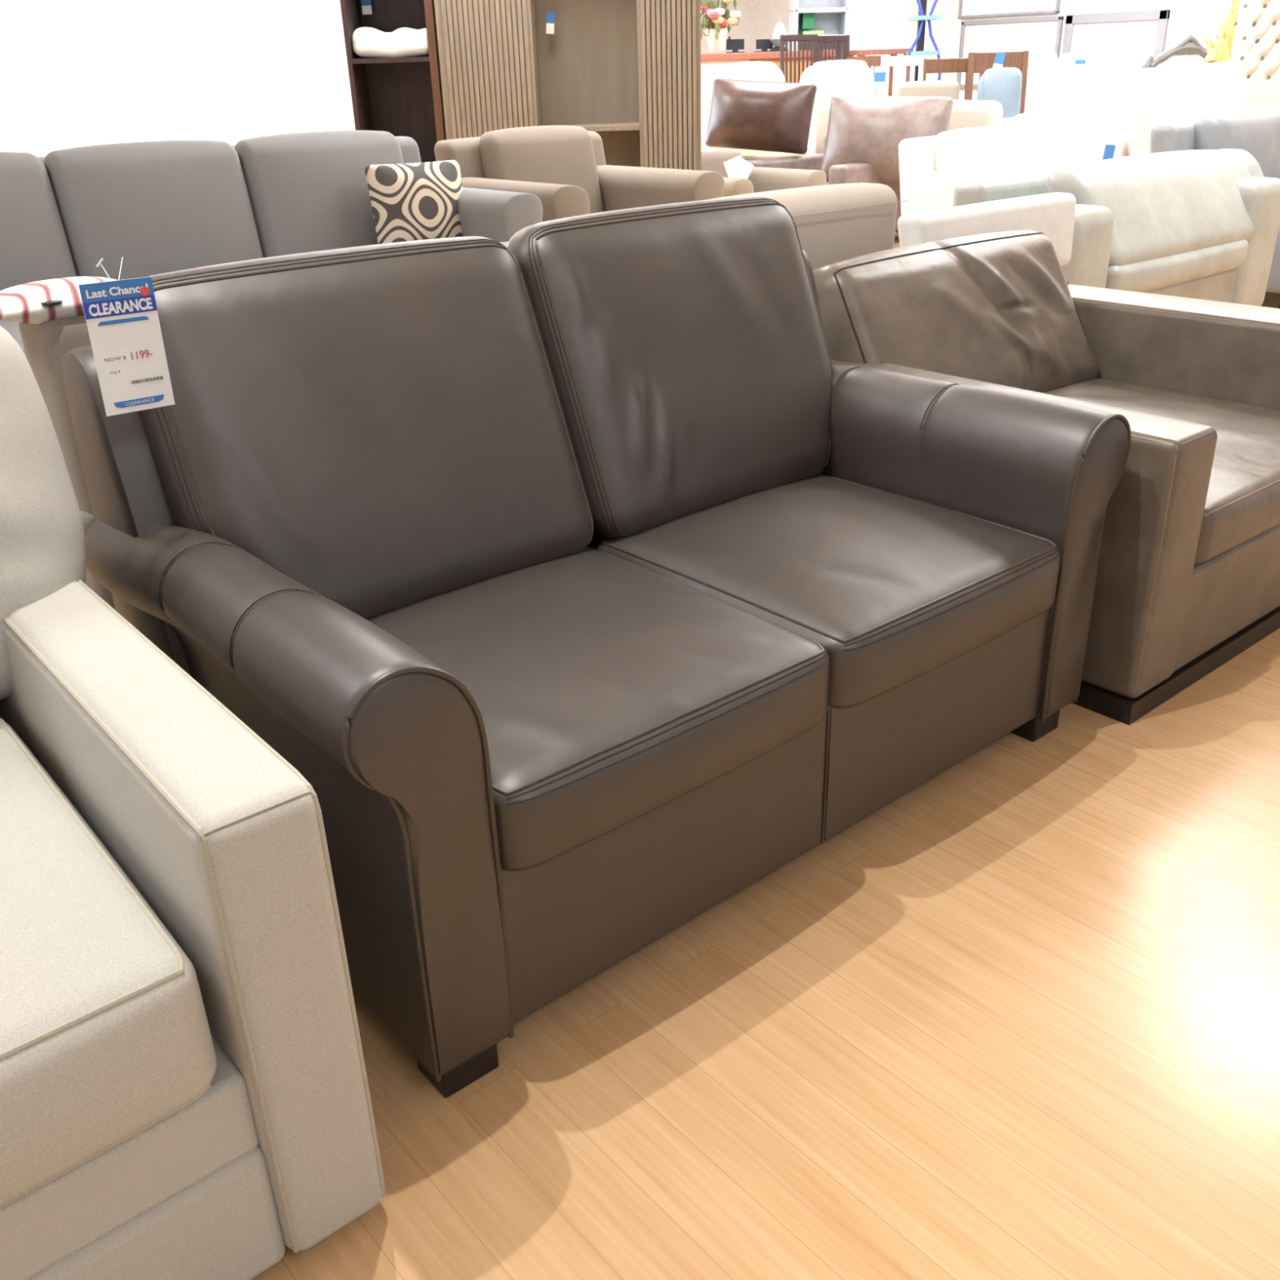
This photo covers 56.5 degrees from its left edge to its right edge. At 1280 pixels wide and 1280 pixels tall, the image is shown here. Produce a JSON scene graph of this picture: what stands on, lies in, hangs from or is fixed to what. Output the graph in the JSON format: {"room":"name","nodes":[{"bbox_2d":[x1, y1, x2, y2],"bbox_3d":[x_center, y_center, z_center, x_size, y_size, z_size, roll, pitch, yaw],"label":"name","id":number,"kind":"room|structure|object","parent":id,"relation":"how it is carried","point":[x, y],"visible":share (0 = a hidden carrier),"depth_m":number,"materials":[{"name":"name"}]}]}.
{"room":"store","nodes":[
{"label":"store","id":0,"kind":"room"},
{"bbox_2d":[283,0,752,132],"bbox_3d":[-5.523,-7.211,14.144,19.200,3.600,0.150,-21,32,-35],"label":"wall","id":1,"kind":"structure","parent":0,"point":[315,30],"depth_m":15.32,"materials":[{"name":"white paint"}]},
{"bbox_2d":[0,0,301,156],"bbox_3d":[-6.881,-6.711,13.072,6.400,2.700,0.100,-21,32,-35],"label":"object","id":2,"kind":"structure","parent":1,"relation":"in","point":[73,73],"depth_m":14.01,"materials":[{"name":"white glass"}]},
{"bbox_2d":[250,230,1279,1279],"bbox_3d":[1.202,-2.300,7.766,19.200,0.100,20.500,-21,32,-35],"label":"floor","id":3,"kind":"structure","parent":0,"point":[1018,1017],"depth_m":1.67,"materials":[{"name":"brown wood"}]},
{"bbox_2d":[0,325,384,1279],"bbox_3d":[-1.535,0.410,0.982,2.330,1.032,1.136,-21,32,-35],"label":"sofa","id":4,"kind":"object","parent":3,"relation":"on","point":[184,1092],"visible":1,"depth_m":1.26,"materials":[{"name":"beige fabric"}]},
{"bbox_2d":[0,320,26,356],"bbox_3d":[-2.322,-1.058,4.415,0.801,0.190,0.770,-21,32,-35],"label":"seat cushion","id":5,"kind":"object","parent":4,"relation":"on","point":[12,328],"depth_m":4.35,"materials":[{"name":"beige fabric"}]},
{"bbox_2d":[0,325,86,699],"bbox_3d":[-1.157,-0.122,1.533,0.805,0.570,0.378,-21,32,-35],"label":"cushion","id":6,"kind":"object","parent":4,"relation":"on","point":[43,565],"depth_m":1.63,"materials":[{"name":"beige fabric"}]},
{"bbox_2d":[0,723,216,1205],"bbox_3d":[-0.915,0.381,1.271,0.671,0.212,0.754,-21,32,-35],"label":"seat cushion","id":7,"kind":"object","parent":4,"relation":"on","point":[108,1048],"depth_m":1.18,"materials":[{"name":"beige fabric"}]},
{"bbox_2d":[18,241,508,610],"bbox_3d":[-0.796,-0.428,2.788,1.232,0.940,0.934,-21,32,-35],"label":"sofa","id":8,"kind":"object","parent":3,"relation":"on","point":[45,344],"visible":0.02,"depth_m":2.02,"materials":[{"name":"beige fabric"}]},
{"bbox_2d":[0,276,115,324],"bbox_3d":[-0.972,-0.575,2.014,0.259,0.066,0.171,-21,32,-35],"label":"striped cushion","id":9,"kind":"object","parent":8,"relation":"on","point":[21,304],"depth_m":1.95,"materials":[{"name":"white fabric"}]},
{"bbox_2d":[0,130,542,356],"bbox_3d":[-1.839,-1.489,4.938,2.803,1.050,1.143,-21,32,-35],"label":"sofa","id":10,"kind":"object","parent":3,"relation":"on","point":[162,206],"visible":0.31,"depth_m":5.01,"materials":[{"name":"grey fabric"}]},
{"bbox_2d":[0,151,76,290],"bbox_3d":[-2.637,-1.530,4.588,0.799,0.630,0.324,-21,32,-35],"label":"cushion","id":11,"kind":"object","parent":10,"relation":"on","point":[38,239],"depth_m":4.65,"materials":[{"name":"grey fabric"}]},
{"bbox_2d":[44,140,263,279],"bbox_3d":[-2.030,-1.768,5.045,0.799,0.630,0.324,-21,32,-35],"label":"cushion","id":12,"kind":"object","parent":10,"relation":"on","point":[162,206],"depth_m":4.91,"materials":[{"name":"grey fabric"}]},
{"bbox_2d":[234,130,404,257],"bbox_3d":[-1.422,-2.006,5.503,0.799,0.630,0.324,-21,32,-35],"label":"cushion","id":13,"kind":"object","parent":10,"relation":"on","point":[307,192],"depth_m":5.32,"materials":[{"name":"grey fabric"}]},
{"bbox_2d":[364,160,462,244],"bbox_3d":[-1.004,-1.952,5.445,0.445,0.429,0.304,-11,27,-19],"label":"patterned cushion","id":14,"kind":"object","parent":10,"relation":"on","point":[419,201],"visible":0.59,"depth_m":5.33,"materials":[{"name":"multicoloured fabric"}]},
{"bbox_2d":[339,0,446,162],"bbox_3d":[-1.622,-3.694,8.132,0.589,2.250,0.500,-2,26,0],"label":"bookcase","id":15,"kind":"object","parent":3,"relation":"on","point":[398,96],"visible":0.3,"depth_m":8.17,"materials":[{"name":"brown wood"}]},
{"bbox_2d":[360,0,372,14],"bbox_3d":[-1.838,-4.263,8.000,0.063,0.106,0.002,-2,26,0],"label":"price tag","id":16,"kind":"object","parent":15,"relation":"attached to","point":[366,4],"visible":1,"depth_m":8.00,"materials":[{"name":"white paper"}]},
{"bbox_2d":[351,26,429,57],"bbox_3d":[-1.630,-3.983,7.960,0.518,0.213,0.400,-2,26,0],"label":"linens","id":17,"kind":"object","parent":15,"relation":"on","point":[367,42],"visible":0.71,"depth_m":7.78,"materials":[{"name":"white fabric"}]},
{"bbox_2d":[351,56,429,64],"bbox_3d":[-1.628,-3.906,8.024,0.549,0.030,0.470,-2,26,0],"label":"shelf","id":18,"kind":"object","parent":15,"relation":"attached to","point":[355,60],"depth_m":7.82,"materials":[{"name":"brown wood"}]},
{"bbox_2d":[434,0,701,170],"bbox_3d":[-0.452,-3.744,8.036,1.715,2.360,0.580,-2,26,0],"label":"armoire","id":19,"kind":"object","parent":3,"relation":"on","point":[628,73],"visible":0.44,"depth_m":7.86,"materials":[{"name":"brown wood"}]},
{"bbox_2d":[546,12,555,34],"bbox_3d":[-0.603,-4.148,8.007,0.066,0.132,0.002,-2,26,0],"label":"price tag","id":20,"kind":"object","parent":19,"relation":"attached to","point":[550,15],"visible":1,"depth_m":8.01,"materials":[{"name":"paper"}]},
{"bbox_2d":[542,122,639,131],"bbox_3d":[-0.344,-3.511,8.155,0.677,0.030,0.510,-2,26,0],"label":"shelf","id":21,"kind":"object","parent":19,"relation":"attached to","point":[592,126],"depth_m":8.03,"materials":[{"name":"brown wood"}]},
{"bbox_2d":[434,125,724,222],"bbox_3d":[-0.320,-2.144,6.253,1.093,1.010,1.135,-21,32,-35],"label":"armchair","id":22,"kind":"object","parent":3,"relation":"on","point":[565,166],"visible":0.31,"depth_m":6.16,"materials":[{"name":"beige fabric"}]},
{"bbox_2d":[479,125,603,213],"bbox_3d":[-0.510,-2.423,6.361,0.682,0.590,0.280,-21,32,-35],"label":"cushion","id":23,"kind":"object","parent":22,"relation":"on","point":[549,154],"depth_m":6.23,"materials":[{"name":"beige fabric"}]},
{"bbox_2d":[62,196,1131,1097],"bbox_3d":[0.009,-0.193,2.157,1.668,1.019,0.980,-21,32,-35],"label":"leather loveseat","id":24,"kind":"object","parent":3,"relation":"on","point":[575,581],"visible":0.98,"depth_m":1.94,"materials":[{"name":"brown leather"}]},
{"bbox_2d":[78,257,174,416],"bbox_3d":[-0.740,-0.435,1.692,0.098,0.208,0.068,-21,32,-35],"label":"price tag","id":25,"kind":"object","parent":24,"relation":"hanging from","point":[122,316],"visible":1,"depth_m":1.67,"materials":[{"name":"white paper"}]},
{"bbox_2d":[138,235,591,619],"bbox_3d":[-0.454,-0.353,2.047,0.738,0.590,0.348,-21,32,-35],"label":"cushion","id":26,"kind":"object","parent":24,"relation":"on","point":[391,428],"depth_m":1.95,"materials":[{"name":"leather"}]},
{"bbox_2d":[367,547,829,871],"bbox_3d":[-0.139,0.064,1.926,0.650,0.209,0.688,-21,32,-35],"label":"seat cushion","id":27,"kind":"object","parent":24,"relation":"on","point":[620,695],"depth_m":1.76,"materials":[{"name":"leather"}]},
{"bbox_2d":[506,196,831,540],"bbox_3d":[0.105,-0.578,2.468,0.732,0.600,0.352,-21,32,-35],"label":"cushion","id":28,"kind":"object","parent":24,"relation":"on","point":[686,347],"depth_m":2.34,"materials":[{"name":"leather"}]},
{"bbox_2d":[596,475,1060,708],"bbox_3d":[0.353,-0.128,2.296,0.650,0.209,0.688,-21,32,-35],"label":"seat cushion","id":29,"kind":"object","parent":24,"relation":"on","point":[908,584],"depth_m":2.14,"materials":[{"name":"leather"}]},
{"bbox_2d":[715,61,785,82],"bbox_3d":[1.089,-4.858,11.485,0.718,1.300,0.903,-2,26,0],"label":"armchair","id":30,"kind":"object","parent":3,"relation":"on","point":[753,70],"visible":0.14,"depth_m":11.37,"materials":[{"name":"beige fabric"}]},
{"bbox_2d":[701,146,805,160],"bbox_3d":[0.667,-3.926,10.228,1.124,0.730,1.092,-21,32,-35],"label":"leather armchair","id":31,"kind":"object","parent":3,"relation":"on","point":[748,154],"visible":0.04,"depth_m":9.95,"materials":[{"name":"beige leather"}]},
{"bbox_2d":[705,78,817,154],"bbox_3d":[0.956,-4.175,9.486,0.881,0.560,0.454,10,28,24],"label":"leather cushion","id":32,"kind":"object","parent":31,"relation":"on","point":[744,114],"visible":1,"depth_m":9.33,"materials":[{"name":"brown leather"}]},
{"bbox_2d":[701,150,826,196],"bbox_3d":[0.642,-2.952,8.201,0.890,0.730,0.964,-21,32,-35],"label":"armchair","id":33,"kind":"object","parent":3,"relation":"on","point":[760,179],"visible":0.19,"depth_m":8.15,"materials":[{"name":"beige fabric"}]},
{"bbox_2d":[723,155,742,177],"bbox_3d":[0.618,-3.064,7.726,0.152,0.148,0.043,-2,26,0],"label":"paper sheet","id":34,"kind":"object","parent":33,"relation":"on","point":[728,165],"visible":0.43,"depth_m":7.73,"materials":[{"name":"white paper"}]},
{"bbox_2d":[729,155,754,178],"bbox_3d":[0.650,-3.009,7.608,0.161,0.158,0.043,-2,26,0],"label":"paper sheet","id":35,"kind":"object","parent":33,"relation":"on","point":[741,168],"visible":1,"depth_m":7.61,"materials":[{"name":"white paper"}]},
{"bbox_2d":[701,49,835,149],"bbox_3d":[1.360,-5.821,13.366,1.527,1.394,0.700,-2,26,0],"label":"counter","id":36,"kind":"object","parent":3,"relation":"on","point":[713,64],"depth_m":12.84,"materials":[{"name":"brown wood"}]},
{"bbox_2d":[700,0,741,53],"bbox_3d":[0.784,-6.833,12.763,0.576,0.983,0.539,-2,26,0],"label":"flower bouquet","id":37,"kind":"object","parent":36,"relation":"on","point":[717,35],"visible":0.87,"depth_m":12.79,"materials":[{"name":"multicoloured plant"}]},
{"bbox_2d":[725,39,744,53],"bbox_3d":[1.043,-6.502,13.035,0.200,0.136,0.120,-2,26,0],"label":"computer monitor","id":38,"kind":"object","parent":36,"relation":"on","point":[735,45],"visible":0.98,"depth_m":13.01,"materials":[{"name":"black plastic"}]},
{"bbox_2d":[755,39,773,52],"bbox_3d":[1.363,-6.507,13.037,0.200,0.127,0.120,-2,26,0],"label":"computer monitor","id":39,"kind":"object","parent":36,"relation":"on","point":[763,44],"visible":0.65,"depth_m":13.01,"materials":[{"name":"black plastic"}]},
{"bbox_2d":[701,49,835,61],"bbox_3d":[1.342,-6.418,13.080,1.527,0.070,0.700,-2,26,0],"label":"countertop","id":40,"kind":"structure","parent":36,"relation":"on","point":[767,55],"depth_m":12.76,"materials":[{"name":"brown wood"}]},
{"bbox_2d":[768,14,788,51],"bbox_3d":[1.507,-6.551,12.852,0.220,0.358,0.220,-2,26,0],"label":"table lamp","id":41,"kind":"object","parent":36,"relation":"on","point":[780,28],"visible":0.73,"depth_m":12.80,"materials":[{"name":"white plastic"}]},
{"bbox_2d":[779,34,817,82],"bbox_3d":[1.687,-5.323,12.144,0.400,1.538,0.527,-8,26,-13],"label":"dining chair","id":42,"kind":"object","parent":3,"relation":"on","point":[813,38],"visible":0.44,"depth_m":12.07,"materials":[{"name":"brown wood"}]},
{"bbox_2d":[706,182,908,269],"bbox_3d":[0.178,-0.876,3.631,0.812,0.965,0.900,-21,32,-35],"label":"sofa","id":43,"kind":"object","parent":3,"relation":"on","point":[838,222],"visible":0.07,"depth_m":3.23,"materials":[{"name":"fabric"}]},
{"bbox_2d":[787,0,851,60],"bbox_3d":[2.047,-6.577,13.735,0.647,2.400,0.400,-2,26,0],"label":"bookcase","id":44,"kind":"object","parent":3,"relation":"on","point":[833,17],"visible":0.29,"depth_m":13.60,"materials":[{"name":"wood"}]},
{"bbox_2d":[800,12,814,29],"bbox_3d":[1.902,-7.036,13.512,0.135,0.183,0.200,-2,26,0],"label":"box","id":45,"kind":"object","parent":44,"relation":"on","point":[807,20],"visible":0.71,"depth_m":13.44,"materials":[{"name":"green cardboard"}]},
{"bbox_2d":[800,30,823,35],"bbox_3d":[1.965,-6.914,13.572,0.234,0.048,0.200,-2,26,0],"label":"box","id":46,"kind":"object","parent":44,"relation":"on","point":[819,33],"visible":0.62,"depth_m":13.48,"materials":[{"name":"cardboard"}]},
{"bbox_2d":[746,133,901,231],"bbox_3d":[1.541,-3.521,9.284,1.128,0.770,1.092,-21,32,-35],"label":"leather armchair","id":47,"kind":"object","parent":3,"relation":"on","point":[854,172],"visible":0.09,"depth_m":8.96,"materials":[{"name":"brown leather"}]},
{"bbox_2d":[821,93,953,186],"bbox_3d":[1.802,-3.674,8.764,0.929,0.633,0.462,13,29,27],"label":"leather cushion","id":48,"kind":"object","parent":47,"relation":"on","point":[865,129],"visible":0.57,"depth_m":8.60,"materials":[{"name":"leather"}]},
{"bbox_2d":[817,35,849,62],"bbox_3d":[2.045,-5.371,12.238,0.360,1.524,0.527,-8,26,-13],"label":"dining chair","id":49,"kind":"object","parent":3,"relation":"on","point":[845,39],"visible":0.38,"depth_m":12.15,"materials":[{"name":"brown wood"}]},
{"bbox_2d":[799,59,874,154],"bbox_3d":[1.906,-4.791,11.306,0.746,1.290,0.902,-2,26,0],"label":"armchair","id":50,"kind":"object","parent":3,"relation":"on","point":[846,77],"visible":0.2,"depth_m":11.21,"materials":[{"name":"beige fabric"}]},
{"bbox_2d":[809,59,867,143],"bbox_3d":[1.898,-5.056,11.385,0.536,0.880,0.248,-2,26,0],"label":"cushion","id":51,"kind":"object","parent":50,"relation":"on","point":[846,77],"depth_m":11.21,"materials":[{"name":"beige fabric"}]},
{"bbox_2d":[874,71,885,83],"bbox_3d":[2.138,-5.010,10.605,0.098,0.084,0.002,-2,26,0],"label":"price tag","id":52,"kind":"object","parent":50,"relation":"attached to","point":[878,77],"visible":1,"depth_m":10.61,"materials":[{"name":"blue paper"}]},
{"bbox_2d":[846,55,880,95],"bbox_3d":[2.205,-5.121,11.939,0.251,1.320,0.500,-2,26,0],"label":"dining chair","id":53,"kind":"object","parent":3,"relation":"on","point":[871,60],"visible":0.24,"depth_m":11.46,"materials":[{"name":"brown wood"}]},
{"bbox_2d":[849,0,910,95],"bbox_3d":[2.736,-6.645,13.950,0.675,2.300,0.470,-2,26,0],"label":"wall panel","id":54,"kind":"object","parent":3,"relation":"on","point":[875,24],"visible":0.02,"depth_m":13.53,"materials":[{"name":"white paint"}]},
{"bbox_2d":[849,48,913,96],"bbox_3d":[2.625,-5.833,13.323,0.592,1.384,0.800,-2,26,0],"label":"dining table","id":55,"kind":"object","parent":3,"relation":"on","point":[892,52],"visible":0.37,"depth_m":12.69,"materials":[{"name":"brown wood"}]},
{"bbox_2d":[878,55,924,96],"bbox_3d":[2.603,-5.031,11.739,0.480,1.314,0.528,-5,26,-7],"label":"dining chair","id":56,"kind":"object","parent":3,"relation":"on","point":[912,61],"visible":0.25,"depth_m":11.70,"materials":[{"name":"white wood"}]},
{"bbox_2d":[813,99,1003,154],"bbox_3d":[2.371,-3.935,9.840,0.880,0.990,1.812,-21,32,-35],"label":"sofa","id":57,"kind":"object","parent":3,"relation":"on","point":[965,113],"visible":0.07,"depth_m":8.98,"materials":[{"name":"fabric"}]},
{"bbox_2d":[905,0,941,81],"bbox_3d":[2.982,-6.088,12.651,0.405,2.407,0.300,-2,26,0],"label":"metal shelf","id":58,"kind":"object","parent":3,"relation":"on","point":[921,18],"visible":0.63,"depth_m":12.46,"materials":[{"name":"blue metal"}]},
{"bbox_2d":[894,80,959,99],"bbox_3d":[2.668,-4.545,10.970,0.622,1.096,0.662,-2,26,0],"label":"armchair","id":59,"kind":"object","parent":3,"relation":"on","point":[950,89],"visible":0.12,"depth_m":10.90,"materials":[{"name":"beige fabric"}]},
{"bbox_2d":[922,57,968,100],"bbox_3d":[3.118,-5.164,12.020,0.535,1.282,0.537,-3,26,-4],"label":"dining chair","id":60,"kind":"object","parent":3,"relation":"on","point":[950,64],"visible":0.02,"depth_m":11.97,"materials":[{"name":"brown wood"}]},
{"bbox_2d":[897,192,1075,266],"bbox_3d":[1.002,-1.280,4.599,0.938,0.816,0.909,-21,32,-35],"label":"sofa","id":61,"kind":"object","parent":3,"relation":"on","point":[1052,215],"visible":0.27,"depth_m":4.14,"materials":[{"name":"fabric"}]},
{"bbox_2d":[964,50,1029,114],"bbox_3d":[3.520,-5.065,11.740,0.575,1.325,0.537,0,26,4],"label":"dining chair","id":62,"kind":"object","parent":3,"relation":"on","point":[979,62],"visible":0.38,"depth_m":11.70,"materials":[{"name":"brown wood"}]},
{"bbox_2d":[992,52,1005,67],"bbox_3d":[3.481,-5.595,11.564,0.125,0.212,0.002,-2,26,0],"label":"price tag","id":63,"kind":"object","parent":62,"relation":"hanging from","point":[999,58],"visible":0.68,"depth_m":11.55,"materials":[{"name":"blue paper"}]},
{"bbox_2d":[976,67,1022,118],"bbox_3d":[3.334,-4.607,10.950,0.359,1.188,0.863,-2,26,0],"label":"leather armchair","id":64,"kind":"object","parent":3,"relation":"on","point":[1002,85],"visible":0.2,"depth_m":10.86,"materials":[{"name":"blue leather"}]},
{"bbox_2d":[898,116,1128,215],"bbox_3d":[2.983,-3.228,8.489,2.612,0.850,0.904,-21,32,-35],"label":"sofa","id":65,"kind":"object","parent":3,"relation":"on","point":[931,167],"visible":0.44,"depth_m":8.03,"materials":[{"name":"beige fabric"}]},
{"bbox_2d":[933,126,1014,175],"bbox_3d":[2.279,-3.239,8.105,0.755,0.460,0.274,-21,32,-35],"label":"cushion","id":66,"kind":"object","parent":65,"relation":"on","point":[981,149],"depth_m":7.93,"materials":[{"name":"beige fabric"}]},
{"bbox_2d":[1005,121,1075,175],"bbox_3d":[2.854,-3.464,8.538,0.755,0.460,0.274,-21,32,-35],"label":"cushion","id":67,"kind":"object","parent":65,"relation":"on","point":[1039,146],"depth_m":8.38,"materials":[{"name":"beige fabric"}]},
{"bbox_2d":[1066,116,1128,164],"bbox_3d":[3.428,-3.688,8.970,0.755,0.460,0.274,-21,32,-35],"label":"cushion","id":68,"kind":"object","parent":65,"relation":"on","point":[1091,135],"depth_m":8.79,"materials":[{"name":"beige fabric"}]},
{"bbox_2d":[1128,106,1181,155],"bbox_3d":[3.887,-3.743,8.963,0.618,0.470,0.322,-21,32,-35],"label":"cushion","id":69,"kind":"object","parent":65,"relation":"on","point":[1141,122],"visible":0.45,"depth_m":8.77,"materials":[{"name":"fabric"}]},
{"bbox_2d":[1027,51,1057,71],"bbox_3d":[4.243,-5.565,12.738,0.574,1.318,0.891,-2,26,0],"label":"sofa","id":70,"kind":"object","parent":3,"relation":"on","point":[1036,59],"visible":0.05,"depth_m":12.73,"materials":[{"name":"beige fabric"}]},
{"bbox_2d":[812,230,1279,724],"bbox_3d":[1.135,-0.572,3.088,1.297,0.834,1.203,-21,32,-35],"label":"leather chair","id":71,"kind":"object","parent":3,"relation":"on","point":[1188,580],"visible":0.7,"depth_m":2.90,"materials":[{"name":"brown leather"}]},
{"bbox_2d":[812,230,1098,392],"bbox_3d":[0.854,-0.825,3.207,0.974,0.465,0.390,-21,32,-35],"label":"cushion","id":72,"kind":"object","parent":71,"relation":"on","point":[999,308],"depth_m":3.07,"materials":[{"name":"beige leather"}]},
{"bbox_2d":[1043,377,1279,564],"bbox_3d":[1.173,-0.488,3.031,0.890,0.176,1.021,-21,32,-35],"label":"seat cushion","id":73,"kind":"object","parent":71,"relation":"on","point":[1242,513],"depth_m":2.82,"materials":[{"name":"beige leather"}]},
{"bbox_2d":[1001,107,1107,127],"bbox_3d":[3.764,-4.136,10.332,1.662,0.850,0.829,-21,32,-35],"label":"sofa","id":74,"kind":"object","parent":3,"relation":"on","point":[1068,115],"visible":0.12,"depth_m":10.12,"materials":[{"name":"fabric"}]},
{"bbox_2d":[1010,111,1066,125],"bbox_3d":[3.405,-4.264,10.172,0.657,0.460,0.232,-21,32,-35],"label":"cushion","id":75,"kind":"object","parent":74,"relation":"on","point":[1040,116],"depth_m":10.01,"materials":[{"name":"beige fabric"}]},
{"bbox_2d":[1060,107,1107,122],"bbox_3d":[3.904,-4.460,10.548,0.657,0.460,0.232,-21,32,-35],"label":"cushion","id":76,"kind":"object","parent":74,"relation":"on","point":[1082,113],"depth_m":10.39,"materials":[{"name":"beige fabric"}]},
{"bbox_2d":[1024,64,1119,116],"bbox_3d":[4.234,-4.965,11.639,1.120,1.188,0.992,-2,26,0],"label":"armchair","id":77,"kind":"object","parent":3,"relation":"on","point":[1058,88],"visible":0.19,"depth_m":11.62,"materials":[{"name":"fabric"}]},
{"bbox_2d":[1057,52,1100,65],"bbox_3d":[4.815,-5.659,12.923,0.470,1.297,0.891,-2,26,0],"label":"sofa","id":78,"kind":"object","parent":3,"relation":"on","point":[1091,58],"visible":0.1,"depth_m":12.91,"materials":[{"name":"fabric"}]},
{"bbox_2d":[1075,59,1085,64],"bbox_3d":[4.445,-5.811,12.029,0.103,0.095,0.002,-2,26,0],"label":"price tag","id":79,"kind":"object","parent":78,"relation":"attached to","point":[1077,61],"visible":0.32,"depth_m":12.02,"materials":[{"name":"blue paper"}]},
{"bbox_2d":[952,148,1279,306],"bbox_3d":[2.201,-1.846,5.666,1.920,0.844,0.878,-21,32,-35],"label":"leather sofa","id":80,"kind":"object","parent":3,"relation":"on","point":[1200,224],"visible":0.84,"depth_m":5.39,"materials":[{"name":"white leather"}]},
{"bbox_2d":[1102,144,1115,159],"bbox_3d":[3.006,-3.083,7.660,0.086,0.198,0.002,-2,26,0],"label":"price tag","id":81,"kind":"object","parent":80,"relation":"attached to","point":[1109,149],"visible":0.32,"depth_m":7.64,"materials":[{"name":"blue paper"}]},
{"bbox_2d":[1046,149,1255,265],"bbox_3d":[2.431,-2.013,5.515,1.500,0.424,0.421,-21,32,-35],"label":"cushion","id":82,"kind":"object","parent":80,"relation":"on","point":[1166,208],"depth_m":5.34,"materials":[{"name":"white fabric"}]},
{"bbox_2d":[1105,239,1248,292],"bbox_3d":[2.274,-1.782,5.602,1.225,0.180,0.656,-21,32,-35],"label":"seat cushion","id":83,"kind":"object","parent":80,"relation":"on","point":[1176,267],"depth_m":5.33,"materials":[{"name":"white leather"}]},
{"bbox_2d":[1218,148,1279,231],"bbox_3d":[3.026,-2.246,5.962,0.080,0.384,0.392,-21,32,-35],"label":"cushion","id":84,"kind":"object","parent":80,"relation":"on","point":[1254,167],"depth_m":5.90,"materials":[{"name":"fabric"}]},
{"bbox_2d":[1142,34,1207,78],"bbox_3d":[5.815,-5.598,12.570,1.113,1.441,0.804,-2,26,0],"label":"driftwood sculpture","id":85,"kind":"object","parent":3,"relation":"on","point":[1189,50],"visible":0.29,"depth_m":12.63,"materials":[{"name":"grey wood"}]},
{"bbox_2d":[1178,0,1239,119],"bbox_3d":[5.514,-5.462,11.213,0.611,2.384,0.300,-2,26,0],"label":"driftwood sculpture","id":86,"kind":"object","parent":3,"relation":"on","point":[1204,84],"visible":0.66,"depth_m":11.16,"materials":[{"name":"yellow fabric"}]},
{"bbox_2d":[1150,106,1279,308],"bbox_3d":[3.896,-2.603,6.992,2.012,0.970,0.991,-21,32,-35],"label":"leather sofa","id":87,"kind":"object","parent":3,"relation":"on","point":[1256,131],"visible":0.29,"depth_m":6.57,"materials":[{"name":"grey leather"}]},
{"bbox_2d":[1193,108,1279,178],"bbox_3d":[3.427,-2.727,6.827,0.832,0.580,0.299,-21,32,-35],"label":"cushion","id":88,"kind":"object","parent":87,"relation":"on","point":[1256,131],"depth_m":6.62,"materials":[{"name":"white fabric"}]},
{"bbox_2d":[1272,106,1279,112],"bbox_3d":[4.060,-2.974,7.304,0.832,0.580,0.299,-21,32,-35],"label":"cushion","id":89,"kind":"object","parent":87,"relation":"on","point":[1276,108],"depth_m":7.00,"materials":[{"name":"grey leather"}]},
{"bbox_2d":[1221,0,1279,111],"bbox_3d":[4.546,-3.955,8.462,0.833,2.100,0.160,-2,26,0],"label":"headboard","id":90,"kind":"object","parent":3,"relation":"on","point":[1253,78],"visible":0.51,"depth_m":8.35,"materials":[{"name":"beige fabric"}]},
{"bbox_3d":[5.165,-5.058,11.831,0.683,1.140,0.992,-2,26,0],"label":"loveseat","id":91,"kind":"object","parent":3,"relation":"on","visible":0},
{"bbox_2d":[1129,67,1179,119],"bbox_3d":[5.157,-5.343,11.953,0.433,0.730,0.240,-2,26,0],"label":"cushion","id":92,"kind":"object","parent":91,"relation":"on","point":[1150,88],"depth_m":11.81,"materials":[{"name":"white fabric"}]},
{"bbox_2d":[751,0,1231,100],"bbox_3d":[8.480,-6.878,12.572,0.150,3.600,20.650,-21,32,-35],"label":"wall","id":93,"kind":"structure","parent":0,"point":[1203,20],"depth_m":16.67,"materials":[{"name":"white paint"}]},
{"bbox_2d":[958,0,1060,18],"bbox_3d":[4.981,-8.825,16.024,0.060,0.762,1.565,-21,32,-35],"label":"wall panel","id":94,"kind":"object","parent":93,"relation":"attached to","point":[968,9],"visible":1,"depth_m":16.17,"materials":[{"name":"silver metal"}]},
{"bbox_2d":[956,16,1063,88],"bbox_3d":[5.047,-8.045,16.342,0.060,0.850,1.574,-21,32,-35],"label":"window","id":95,"kind":"structure","parent":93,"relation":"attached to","point":[1037,33],"depth_m":16.24,"materials":[{"name":"silver metal"}]},
{"bbox_2d":[1062,9,1170,79],"bbox_3d":[6.049,-7.555,15.265,0.060,0.868,1.397,-21,32,-35],"label":"window","id":96,"kind":"structure","parent":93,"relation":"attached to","point":[1124,42],"depth_m":15.15,"materials":[{"name":"white glass"}]},
{"bbox_2d":[1172,0,1187,47],"bbox_3d":[6.598,-7.733,14.471,0.030,3.600,0.100,-21,32,-35],"label":"trim","id":97,"kind":"structure","parent":93,"relation":"attached to","point":[1182,5],"depth_m":14.54,"materials":[{"name":"white fabric"}]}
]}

